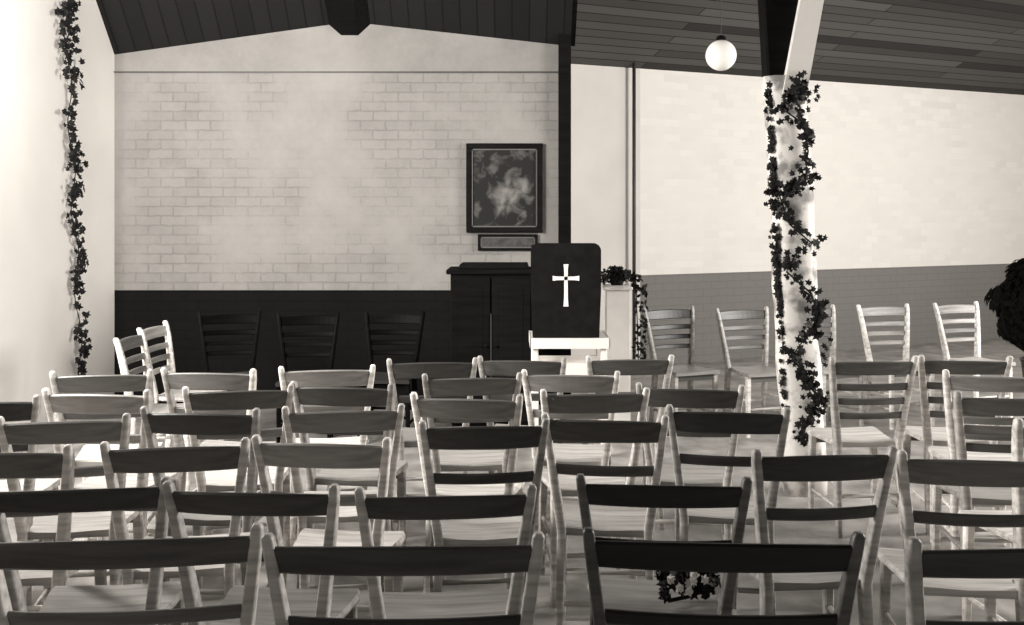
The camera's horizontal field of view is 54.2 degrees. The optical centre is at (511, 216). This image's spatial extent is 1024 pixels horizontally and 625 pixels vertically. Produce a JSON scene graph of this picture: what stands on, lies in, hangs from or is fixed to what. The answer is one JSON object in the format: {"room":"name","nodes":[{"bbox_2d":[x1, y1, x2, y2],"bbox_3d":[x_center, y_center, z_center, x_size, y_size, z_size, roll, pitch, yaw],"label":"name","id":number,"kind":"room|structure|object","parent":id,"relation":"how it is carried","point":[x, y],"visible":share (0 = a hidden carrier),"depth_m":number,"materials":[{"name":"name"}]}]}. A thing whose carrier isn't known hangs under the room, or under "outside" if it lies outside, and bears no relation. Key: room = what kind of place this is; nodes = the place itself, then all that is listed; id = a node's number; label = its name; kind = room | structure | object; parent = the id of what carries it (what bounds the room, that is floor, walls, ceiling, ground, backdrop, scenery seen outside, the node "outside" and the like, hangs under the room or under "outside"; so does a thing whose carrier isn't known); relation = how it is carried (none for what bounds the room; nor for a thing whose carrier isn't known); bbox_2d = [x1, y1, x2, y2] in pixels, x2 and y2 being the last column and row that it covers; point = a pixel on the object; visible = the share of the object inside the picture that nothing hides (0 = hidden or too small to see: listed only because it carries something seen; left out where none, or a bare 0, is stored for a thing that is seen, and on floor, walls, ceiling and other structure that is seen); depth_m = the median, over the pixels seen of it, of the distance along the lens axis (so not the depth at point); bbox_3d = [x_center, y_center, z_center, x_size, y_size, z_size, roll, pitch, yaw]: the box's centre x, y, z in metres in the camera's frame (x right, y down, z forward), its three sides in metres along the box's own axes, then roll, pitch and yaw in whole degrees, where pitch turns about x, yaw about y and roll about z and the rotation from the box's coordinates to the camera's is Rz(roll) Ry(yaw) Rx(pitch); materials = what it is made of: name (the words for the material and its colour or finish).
{"room":"church","nodes":[
{"label":"church","id":0,"kind":"room"},
{"bbox_2d":[0,0,113,423],"bbox_3d":[-3.335,-0.485,3.425,0.150,4.050,9.850,0,0,0],"label":"wall","id":1,"kind":"structure","parent":0,"point":[39,316],"depth_m":7.03,"materials":[{"name":"white paint"}]},
{"bbox_2d":[54,0,92,375],"bbox_3d":[-3.204,-0.322,7.319,0.084,3.060,0.559,0,0,0],"label":"ivy garland","id":2,"kind":"object","parent":1,"relation":"attached to","point":[66,11],"visible":1,"depth_m":7.33,"materials":[{"name":"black plant"}]},
{"bbox_2d":[96,0,572,54],"bbox_3d":[-1.390,-1.921,7.611,3.740,1.178,1.178,0,0,0],"label":"ceiling","id":3,"kind":"structure","parent":0,"point":[130,25],"depth_m":8.07,"materials":[{"name":"grey wood"}]},
{"bbox_2d":[114,24,557,404],"bbox_3d":[-1.440,-0.485,8.275,3.640,4.050,0.150,0,0,0],"label":"wall","id":4,"kind":"structure","parent":0,"point":[289,194],"depth_m":8.20,"materials":[{"name":"brick"}]},
{"bbox_2d":[114,71,557,72],"bbox_3d":[-1.440,-1.187,8.193,3.640,0.010,0.015,0,0,0],"label":"trim","id":5,"kind":"structure","parent":4,"relation":"attached to","point":[114,71],"depth_m":8.19,"materials":[{"name":"metal"}]},
{"bbox_2d":[325,0,369,34],"bbox_3d":[-1.335,-2.055,7.700,0.430,1.130,1.000,0,0,0],"label":"ceiling beam","id":6,"kind":"structure","parent":4,"relation":"attached to","point":[347,17],"depth_m":8.09,"materials":[{"name":"brown wood"}]},
{"bbox_2d":[466,143,542,232],"bbox_3d":[-0.062,-0.237,8.179,0.625,0.730,0.038,0,0,0],"label":"framed picture","id":7,"kind":"object","parent":4,"relation":"attached to","point":[504,181],"visible":1,"depth_m":8.18,"materials":[{"name":"brown wood"}]},
{"bbox_2d":[478,234,537,250],"bbox_3d":[-0.035,0.208,8.184,0.490,0.135,0.028,0,0,0],"label":"plaque","id":8,"kind":"object","parent":4,"relation":"attached to","point":[486,242],"visible":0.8,"depth_m":8.18,"materials":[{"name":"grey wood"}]},
{"bbox_2d":[558,33,570,394],"bbox_3d":[0.430,-0.335,8.210,0.100,3.750,0.180,0,0,0],"label":"trim","id":9,"kind":"structure","parent":4,"relation":"attached to","point":[564,43],"depth_m":8.12,"materials":[{"name":"brown wood"}]},
{"bbox_2d":[0,337,1023,624],"bbox_3d":[2.895,1.590,6.550,12.610,0.100,16.100,0,0,0],"label":"floor","id":10,"kind":"structure","parent":0,"point":[798,602],"depth_m":5.23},
{"bbox_2d":[0,395,59,605],"bbox_3d":[-2.037,1.108,3.953,0.436,0.864,0.438,0,0,-9],"label":"wooden chair","id":11,"kind":"object","parent":10,"relation":"on","point":[11,411],"visible":0.44,"depth_m":3.81,"materials":[{"name":"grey wood"}]},
{"bbox_2d":[0,444,106,588],"bbox_3d":[-1.529,1.108,3.153,0.436,0.864,0.438,0,0,-2],"label":"wooden chair","id":12,"kind":"object","parent":10,"relation":"on","point":[12,465],"visible":0.51,"depth_m":2.97,"materials":[{"name":"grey wood"}]},
{"bbox_2d":[0,413,142,611],"bbox_3d":[-1.558,1.108,3.603,0.436,0.864,0.438,0,0,-8],"label":"wooden chair","id":13,"kind":"object","parent":10,"relation":"on","point":[83,524],"visible":0.52,"depth_m":3.44,"materials":[{"name":"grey wood"}]},
{"bbox_2d":[0,476,184,624],"bbox_3d":[-1.138,1.108,2.763,0.456,0.864,0.438,0,0,-7],"label":"wooden chair","id":14,"kind":"object","parent":10,"relation":"on","point":[155,594],"visible":0.49,"depth_m":2.60,"materials":[{"name":"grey wood"}]},
{"bbox_2d":[49,369,163,540],"bbox_3d":[-1.838,1.108,4.603,0.436,0.864,0.438,0,0,-8],"label":"wooden chair","id":15,"kind":"object","parent":10,"relation":"on","point":[89,455],"visible":0.37,"depth_m":4.42,"materials":[{"name":"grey wood"}]},
{"bbox_2d":[42,388,182,540],"bbox_3d":[-1.621,1.108,4.123,0.436,0.864,0.438,0,0,4],"label":"wooden chair","id":16,"kind":"object","parent":10,"relation":"on","point":[58,403],"visible":0.38,"depth_m":3.94,"materials":[{"name":"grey wood"}]},
{"bbox_2d":[0,522,263,624],"bbox_3d":[-0.829,1.093,2.273,0.576,0.894,0.438,0,0,-5],"label":"wooden chair","id":17,"kind":"object","parent":10,"relation":"on","point":[193,551],"visible":0.99,"depth_m":2.08,"materials":[{"name":"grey wood"}]},
{"bbox_2d":[113,329,204,490],"bbox_3d":[-1.997,1.103,5.719,0.437,0.874,0.436,0,0,-2],"label":"wooden chair","id":18,"kind":"object","parent":10,"relation":"on","point":[130,342],"visible":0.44,"depth_m":5.72,"materials":[{"name":"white wood"}]},
{"bbox_2d":[99,437,249,596],"bbox_3d":[-1.048,1.108,3.223,0.436,0.864,0.438,0,0,-8],"label":"wooden chair","id":19,"kind":"object","parent":10,"relation":"on","point":[196,458],"visible":0.44,"depth_m":3.04,"materials":[{"name":"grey wood"}]},
{"bbox_2d":[136,320,226,446],"bbox_3d":[-2.047,1.103,6.221,0.437,0.874,0.436,0,0,2],"label":"wooden chair","id":20,"kind":"object","parent":10,"relation":"on","point":[164,330],"visible":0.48,"depth_m":6.30,"materials":[{"name":"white wood"}]},
{"bbox_2d":[140,406,282,624],"bbox_3d":[-1.091,1.108,3.743,0.436,0.864,0.438,0,0,5],"label":"wooden chair","id":21,"kind":"object","parent":10,"relation":"on","point":[153,423],"visible":0.35,"depth_m":3.56,"materials":[{"name":"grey wood"}]},
{"bbox_2d":[160,367,276,533],"bbox_3d":[-1.341,1.108,4.663,0.436,0.864,0.438,0,0,5],"label":"wooden chair","id":22,"kind":"object","parent":10,"relation":"on","point":[194,381],"visible":0.4,"depth_m":4.47,"materials":[{"name":"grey wood"}]},
{"bbox_2d":[198,310,260,380],"bbox_3d":[-1.954,1.103,6.916,0.436,0.874,0.437,0,0,-15],"label":"wooden chair","id":23,"kind":"object","parent":10,"relation":"on","point":[216,318],"visible":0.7,"depth_m":7.08,"materials":[{"name":"black wood"}]},
{"bbox_2d":[182,384,293,598],"bbox_3d":[-1.127,1.108,4.203,0.436,0.864,0.438,0,0,-9],"label":"wooden chair","id":24,"kind":"object","parent":10,"relation":"on","point":[218,480],"visible":0.46,"depth_m":4.03,"materials":[{"name":"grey wood"}]},
{"bbox_2d":[162,480,360,624],"bbox_3d":[-0.651,1.108,2.733,0.456,0.864,0.438,0,0,4],"label":"wooden chair","id":25,"kind":"object","parent":10,"relation":"on","point":[324,601],"visible":0.65,"depth_m":2.56,"materials":[{"name":"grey wood"}]},
{"bbox_2d":[275,312,339,442],"bbox_3d":[-1.402,1.103,6.816,0.436,0.874,0.437,0,0,-7],"label":"wooden chair","id":26,"kind":"object","parent":10,"relation":"on","point":[297,319],"visible":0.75,"depth_m":6.98,"materials":[{"name":"black wood"}]},
{"bbox_2d":[278,364,375,545],"bbox_3d":[-0.868,1.108,4.743,0.436,0.864,0.438,0,0,-8],"label":"wooden chair","id":27,"kind":"object","parent":10,"relation":"on","point":[312,378],"visible":0.36,"depth_m":4.56,"materials":[{"name":"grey wood"}]},
{"bbox_2d":[251,434,404,618],"bbox_3d":[-0.572,1.108,3.273,0.436,0.864,0.438,0,0,5],"label":"wooden chair","id":28,"kind":"object","parent":10,"relation":"on","point":[294,455],"visible":0.53,"depth_m":3.09,"materials":[{"name":"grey wood"}]},
{"bbox_2d":[282,403,404,591],"bbox_3d":[-0.628,1.108,3.783,0.436,0.864,0.438,0,0,-7],"label":"wooden chair","id":29,"kind":"object","parent":10,"relation":"on","point":[330,421],"visible":0.47,"depth_m":3.60,"materials":[{"name":"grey wood"}]},
{"bbox_2d":[290,381,407,591],"bbox_3d":[-0.672,1.108,4.283,0.436,0.864,0.438,0,0,7],"label":"wooden chair","id":30,"kind":"object","parent":10,"relation":"on","point":[320,396],"visible":0.48,"depth_m":4.11,"materials":[{"name":"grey wood"}]},
{"bbox_2d":[357,310,424,435],"bbox_3d":[-0.849,1.103,6.917,0.436,0.874,0.437,0,0,5],"label":"wooden chair","id":31,"kind":"object","parent":10,"relation":"on","point":[381,379],"visible":0.71,"depth_m":7.07,"materials":[{"name":"black wood"}]},
{"bbox_2d":[261,531,544,624],"bbox_3d":[-0.225,1.093,2.233,0.576,0.894,0.438,0,0,-1],"label":"wooden chair","id":32,"kind":"object","parent":10,"relation":"on","point":[474,559],"visible":1,"depth_m":2.03,"materials":[{"name":"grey wood"}]},
{"bbox_2d":[386,357,477,530],"bbox_3d":[-0.399,1.108,4.983,0.436,0.864,0.438,0,0,-5],"label":"wooden chair","id":33,"kind":"object","parent":10,"relation":"on","point":[434,370],"visible":0.28,"depth_m":4.79,"materials":[{"name":"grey wood"}]},
{"bbox_2d":[354,484,536,618],"bbox_3d":[-0.179,1.108,2.703,0.456,0.864,0.438,0,0,-4],"label":"wooden chair","id":34,"kind":"object","parent":10,"relation":"on","point":[384,605],"visible":0.59,"depth_m":2.53,"materials":[{"name":"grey wood"}]},
{"bbox_2d":[410,392,524,591],"bbox_3d":[-0.152,1.108,4.023,0.436,0.864,0.438,0,0,7],"label":"wooden chair","id":35,"kind":"object","parent":10,"relation":"on","point":[484,409],"visible":0.37,"depth_m":3.84,"materials":[{"name":"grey wood"}]},
{"bbox_2d":[422,372,522,485],"bbox_3d":[-0.189,1.108,4.523,0.436,0.864,0.438,0,0,-5],"label":"wooden chair","id":36,"kind":"object","parent":10,"relation":"on","point":[442,460],"visible":0.51,"depth_m":4.35,"materials":[{"name":"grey wood"}]},
{"bbox_2d":[419,418,549,624],"bbox_3d":[-0.108,1.108,3.523,0.436,0.864,0.438,0,0,-5],"label":"wooden chair","id":37,"kind":"object","parent":10,"relation":"on","point":[502,530],"visible":0.66,"depth_m":3.35,"materials":[{"name":"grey wood"}]},
{"bbox_2d":[446,262,531,426],"bbox_3d":[-0.150,0.940,7.353,0.640,1.200,0.475,0,0,0],"label":"cabinet","id":38,"kind":"object","parent":10,"relation":"on","point":[491,312],"visible":0.66,"depth_m":7.13,"materials":[{"name":"brown wood"}]},
{"bbox_2d":[477,355,566,494],"bbox_3d":[0.068,1.108,5.043,0.436,0.864,0.438,0,0,6],"label":"wooden chair","id":39,"kind":"object","parent":10,"relation":"on","point":[500,367],"visible":0.32,"depth_m":4.85,"materials":[{"name":"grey wood"}]},
{"bbox_2d":[529,330,609,456],"bbox_3d":[0.370,1.157,6.597,0.510,0.767,0.446,0,0,0],"label":"side table","id":40,"kind":"object","parent":10,"relation":"on","point":[576,365],"visible":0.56,"depth_m":6.40,"materials":[{"name":"white wood"}]},
{"bbox_2d":[531,243,600,337],"bbox_3d":[0.345,0.469,6.554,0.450,0.605,0.331,0,0,0],"label":"lectern","id":41,"kind":"object","parent":40,"relation":"on","point":[565,277],"visible":1,"depth_m":6.39,"materials":[{"name":"brown wood"}]},
{"bbox_2d":[539,356,600,375],"bbox_3d":[0.370,0.990,6.600,0.460,0.100,0.380,0,0,0],"label":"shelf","id":42,"kind":"object","parent":40,"relation":"attached to","point":[576,365],"depth_m":6.50,"materials":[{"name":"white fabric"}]},
{"bbox_2d":[521,369,619,537],"bbox_3d":[0.278,1.108,4.603,0.436,0.864,0.438,0,0,6],"label":"wooden chair","id":43,"kind":"object","parent":10,"relation":"on","point":[581,454],"visible":0.57,"depth_m":4.43,"materials":[{"name":"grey wood"}]},
{"bbox_2d":[539,387,649,607],"bbox_3d":[0.311,1.108,4.133,0.436,0.864,0.438,0,0,-5],"label":"wooden chair","id":44,"kind":"object","parent":10,"relation":"on","point":[571,403],"visible":0.44,"depth_m":3.96,"materials":[{"name":"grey wood"}]},
{"bbox_2d":[541,412,668,624],"bbox_3d":[0.338,1.108,3.623,0.436,0.864,0.438,0,0,6],"label":"wooden chair","id":45,"kind":"object","parent":10,"relation":"on","point":[607,521],"visible":0.83,"depth_m":3.47,"materials":[{"name":"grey wood"}]},
{"bbox_2d":[602,284,632,420],"bbox_3d":[0.740,1.010,7.050,0.220,1.060,0.220,0,0,0],"label":"pedestal","id":46,"kind":"object","parent":10,"relation":"on","point":[616,297],"visible":0.46,"depth_m":6.96,"materials":[{"name":"white painted wood"}]},
{"bbox_2d":[608,275,624,284],"bbox_3d":[0.740,0.445,7.050,0.130,0.070,0.130,0,0,0],"label":"pot","id":47,"kind":"object","parent":46,"relation":"on","point":[613,277],"depth_m":7.00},
{"bbox_2d":[601,265,648,358],"bbox_3d":[0.755,0.686,7.056,0.424,0.697,0.392,0,0,0],"label":"ivy","id":48,"kind":"object","parent":46,"relation":"on","point":[617,275],"visible":0.95,"depth_m":7.01,"materials":[{"name":"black plant"}]},
{"bbox_2d":[582,354,673,529],"bbox_3d":[0.561,1.108,5.083,0.436,0.864,0.438,0,0,-5],"label":"wooden chair","id":49,"kind":"object","parent":10,"relation":"on","point":[625,366],"visible":0.3,"depth_m":4.88,"materials":[{"name":"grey wood"}]},
{"bbox_2d":[576,473,752,624],"bbox_3d":[0.409,1.108,2.803,0.456,0.864,0.438,0,0,4],"label":"wooden chair","id":50,"kind":"object","parent":10,"relation":"on","point":[618,593],"visible":0.66,"depth_m":2.62,"materials":[{"name":"black wood"}]},
{"bbox_2d":[654,571,720,603],"bbox_3d":[0.501,1.028,2.829,0.199,0.119,0.171,0,0,0],"label":"bunch","id":51,"kind":"object","parent":50,"relation":"on","point":[706,583],"visible":0.73,"depth_m":2.79,"materials":[{"name":"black plant"}]},
{"bbox_2d":[642,305,719,421],"bbox_3d":[1.234,1.103,7.265,0.436,0.874,0.437,0,0,-22],"label":"wooden chair","id":52,"kind":"object","parent":10,"relation":"on","point":[688,372],"visible":0.75,"depth_m":7.36,"materials":[{"name":"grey wood"}]},
{"bbox_2d":[636,382,744,539],"bbox_3d":[0.748,1.108,4.243,0.436,0.864,0.438,0,0,8],"label":"wooden chair","id":53,"kind":"object","parent":10,"relation":"on","point":[693,475],"visible":0.47,"depth_m":4.07,"materials":[{"name":"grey wood"}]},
{"bbox_2d":[582,527,865,624],"bbox_3d":[0.444,1.093,2.253,0.576,0.894,0.438,0,0,3],"label":"wooden chair","id":54,"kind":"object","parent":10,"relation":"on","point":[846,559],"visible":1,"depth_m":2.06,"materials":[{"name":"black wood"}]},
{"bbox_2d":[666,404,790,614],"bbox_3d":[0.798,1.108,3.763,0.436,0.864,0.438,0,0,8],"label":"wooden chair","id":55,"kind":"object","parent":10,"relation":"on","point":[697,422],"visible":0.52,"depth_m":3.59,"materials":[{"name":"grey wood"}]},
{"bbox_2d":[715,306,780,437],"bbox_3d":[1.755,1.103,7.216,0.436,0.874,0.437,0,0,-17],"label":"wooden chair","id":56,"kind":"object","parent":10,"relation":"on","point":[762,373],"visible":0.86,"depth_m":7.33,"materials":[{"name":"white wood"}]},
{"bbox_2d":[758,0,827,496],"bbox_3d":[1.640,-0.485,5.575,0.630,4.050,0.190,0,0,0],"label":"timber post","id":57,"kind":"object","parent":10,"relation":"on","point":[788,29],"visible":0.66,"depth_m":5.50,"materials":[{"name":"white wood"}]},
{"bbox_2d":[763,70,832,446],"bbox_3d":[1.573,0.226,5.486,0.389,2.063,0.107,0,0,0],"label":"ivy garland","id":58,"kind":"object","parent":57,"relation":"attached to","point":[792,187],"visible":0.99,"depth_m":5.46,"materials":[{"name":"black plant"}]},
{"bbox_2d":[732,445,897,624],"bbox_3d":[0.901,1.108,3.123,0.436,0.864,0.438,0,0,-5],"label":"wooden chair","id":59,"kind":"object","parent":10,"relation":"on","point":[810,468],"visible":0.77,"depth_m":2.95,"materials":[{"name":"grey wood"}]},
{"bbox_2d":[818,304,863,427],"bbox_3d":[2.314,1.103,7.366,0.436,0.874,0.437,0,0,-20],"label":"wooden chair","id":60,"kind":"object","parent":10,"relation":"on","point":[831,311],"visible":0.27,"depth_m":7.41,"materials":[{"name":"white wood"}]},
{"bbox_2d":[806,355,918,538],"bbox_3d":[1.721,1.103,4.984,0.436,0.874,0.437,0,0,-4],"label":"wooden chair","id":61,"kind":"object","parent":10,"relation":"on","point":[870,436],"visible":0.84,"depth_m":4.82,"materials":[{"name":"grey wood"}]},
{"bbox_2d":[856,303,934,429],"bbox_3d":[2.877,1.103,7.466,0.436,0.874,0.437,0,0,-12],"label":"wooden chair","id":62,"kind":"object","parent":10,"relation":"on","point":[869,311],"visible":0.73,"depth_m":7.61,"materials":[{"name":"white wood"}]},
{"bbox_2d":[878,449,1023,624],"bbox_3d":[1.358,1.108,3.063,0.436,0.864,0.438,0,0,7],"label":"wooden chair","id":63,"kind":"object","parent":10,"relation":"on","point":[947,472],"visible":0.77,"depth_m":2.90,"materials":[{"name":"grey wood"}]},
{"bbox_2d":[903,355,1012,536],"bbox_3d":[2.199,1.103,5.003,0.436,0.874,0.437,0,0,5],"label":"wooden chair","id":64,"kind":"object","parent":10,"relation":"on","point":[931,436],"visible":0.48,"depth_m":4.85,"materials":[{"name":"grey wood"}]},
{"bbox_2d":[904,536,1023,624],"bbox_3d":[1.071,1.093,2.223,0.576,0.894,0.438,0,0,-4],"label":"wooden chair","id":65,"kind":"object","parent":10,"relation":"on","point":[919,564],"visible":1,"depth_m":2.01,"materials":[{"name":"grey wood"}]},
{"bbox_2d":[932,301,1015,424],"bbox_3d":[3.544,1.103,7.666,0.436,0.874,0.437,0,0,-20],"label":"wooden chair","id":66,"kind":"object","parent":10,"relation":"on","point":[958,308],"visible":0.66,"depth_m":7.81,"materials":[{"name":"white wood"}]},
{"bbox_2d":[928,369,1023,549],"bbox_3d":[2.127,1.103,4.524,0.436,0.874,0.437,0,0,9],"label":"wooden chair","id":67,"kind":"object","parent":10,"relation":"on","point":[960,383],"visible":0.54,"depth_m":4.37,"materials":[{"name":"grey wood"}]},
{"bbox_2d":[932,390,1023,617],"bbox_3d":[1.929,1.103,4.003,0.436,0.874,0.437,0,0,5],"label":"wooden chair","id":68,"kind":"object","parent":10,"relation":"on","point":[968,496],"visible":0.48,"depth_m":3.85,"materials":[{"name":"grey wood"}]},
{"bbox_2d":[958,418,1023,620],"bbox_3d":[1.862,1.103,3.523,0.436,0.874,0.437,0,0,-6],"label":"wooden chair","id":69,"kind":"object","parent":10,"relation":"on","point":[1015,535],"visible":0.54,"depth_m":3.45,"materials":[{"name":"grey wood"}]},
{"bbox_2d":[984,258,1023,376],"bbox_3d":[3.651,0.896,6.714,0.879,1.288,0.668,0,0,-14],"label":"potted plant","id":70,"kind":"object","parent":10,"relation":"on","point":[1006,299],"visible":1,"depth_m":6.65,"materials":[{"name":"black plant"}]},
{"bbox_2d":[571,0,577,45],"bbox_3d":[0.480,-1.960,7.650,0.080,1.100,1.200,0,0,0],"label":"ceiling beam","id":71,"kind":"structure","parent":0,"point":[574,8],"depth_m":8.07,"materials":[{"name":"brown wood"}]},
{"bbox_2d":[571,64,1023,363],"bbox_3d":[4.811,-0.085,12.149,10.100,3.250,0.150,0,0,-27],"label":"wall","id":72,"kind":"structure","parent":0,"point":[919,194],"depth_m":11.39,"materials":[{"name":"paint"}]},
{"bbox_2d":[632,62,635,358],"bbox_3d":[1.240,-0.060,10.160,0.033,3.200,0.033,0,0,22],"label":"trim","id":73,"kind":"structure","parent":72,"relation":"attached to","point":[634,63],"depth_m":10.15,"materials":[{"name":"wood"}]},
{"bbox_2d":[571,0,1023,94],"bbox_3d":[4.766,-2.055,10.604,10.901,1.070,2.570,0,0,-27],"label":"ceiling","id":74,"kind":"structure","parent":0,"point":[960,45],"depth_m":10.36,"materials":[{"name":"grey wood"}]},
{"bbox_2d":[1019,356,1023,376],"bbox_3d":[3.640,1.100,6.720,0.420,0.280,0.420,0,0,0],"label":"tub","id":75,"kind":"object","parent":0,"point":[1021,358],"depth_m":6.76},
{"bbox_3d":[2.895,-2.560,6.550,12.610,0.100,16.100,0,0,0],"label":"ceiling","id":76,"kind":"structure","parent":0,"visible":0},
{"bbox_2d":[705,35,736,70],"bbox_3d":[1.254,-1.694,6.000,0.184,1.632,0.184,0,0,0],"label":"pendant lamp","id":77,"kind":"object","parent":76,"relation":"hanging from","point":[721,54],"visible":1,"depth_m":5.94,"materials":[{"name":"white glass"}]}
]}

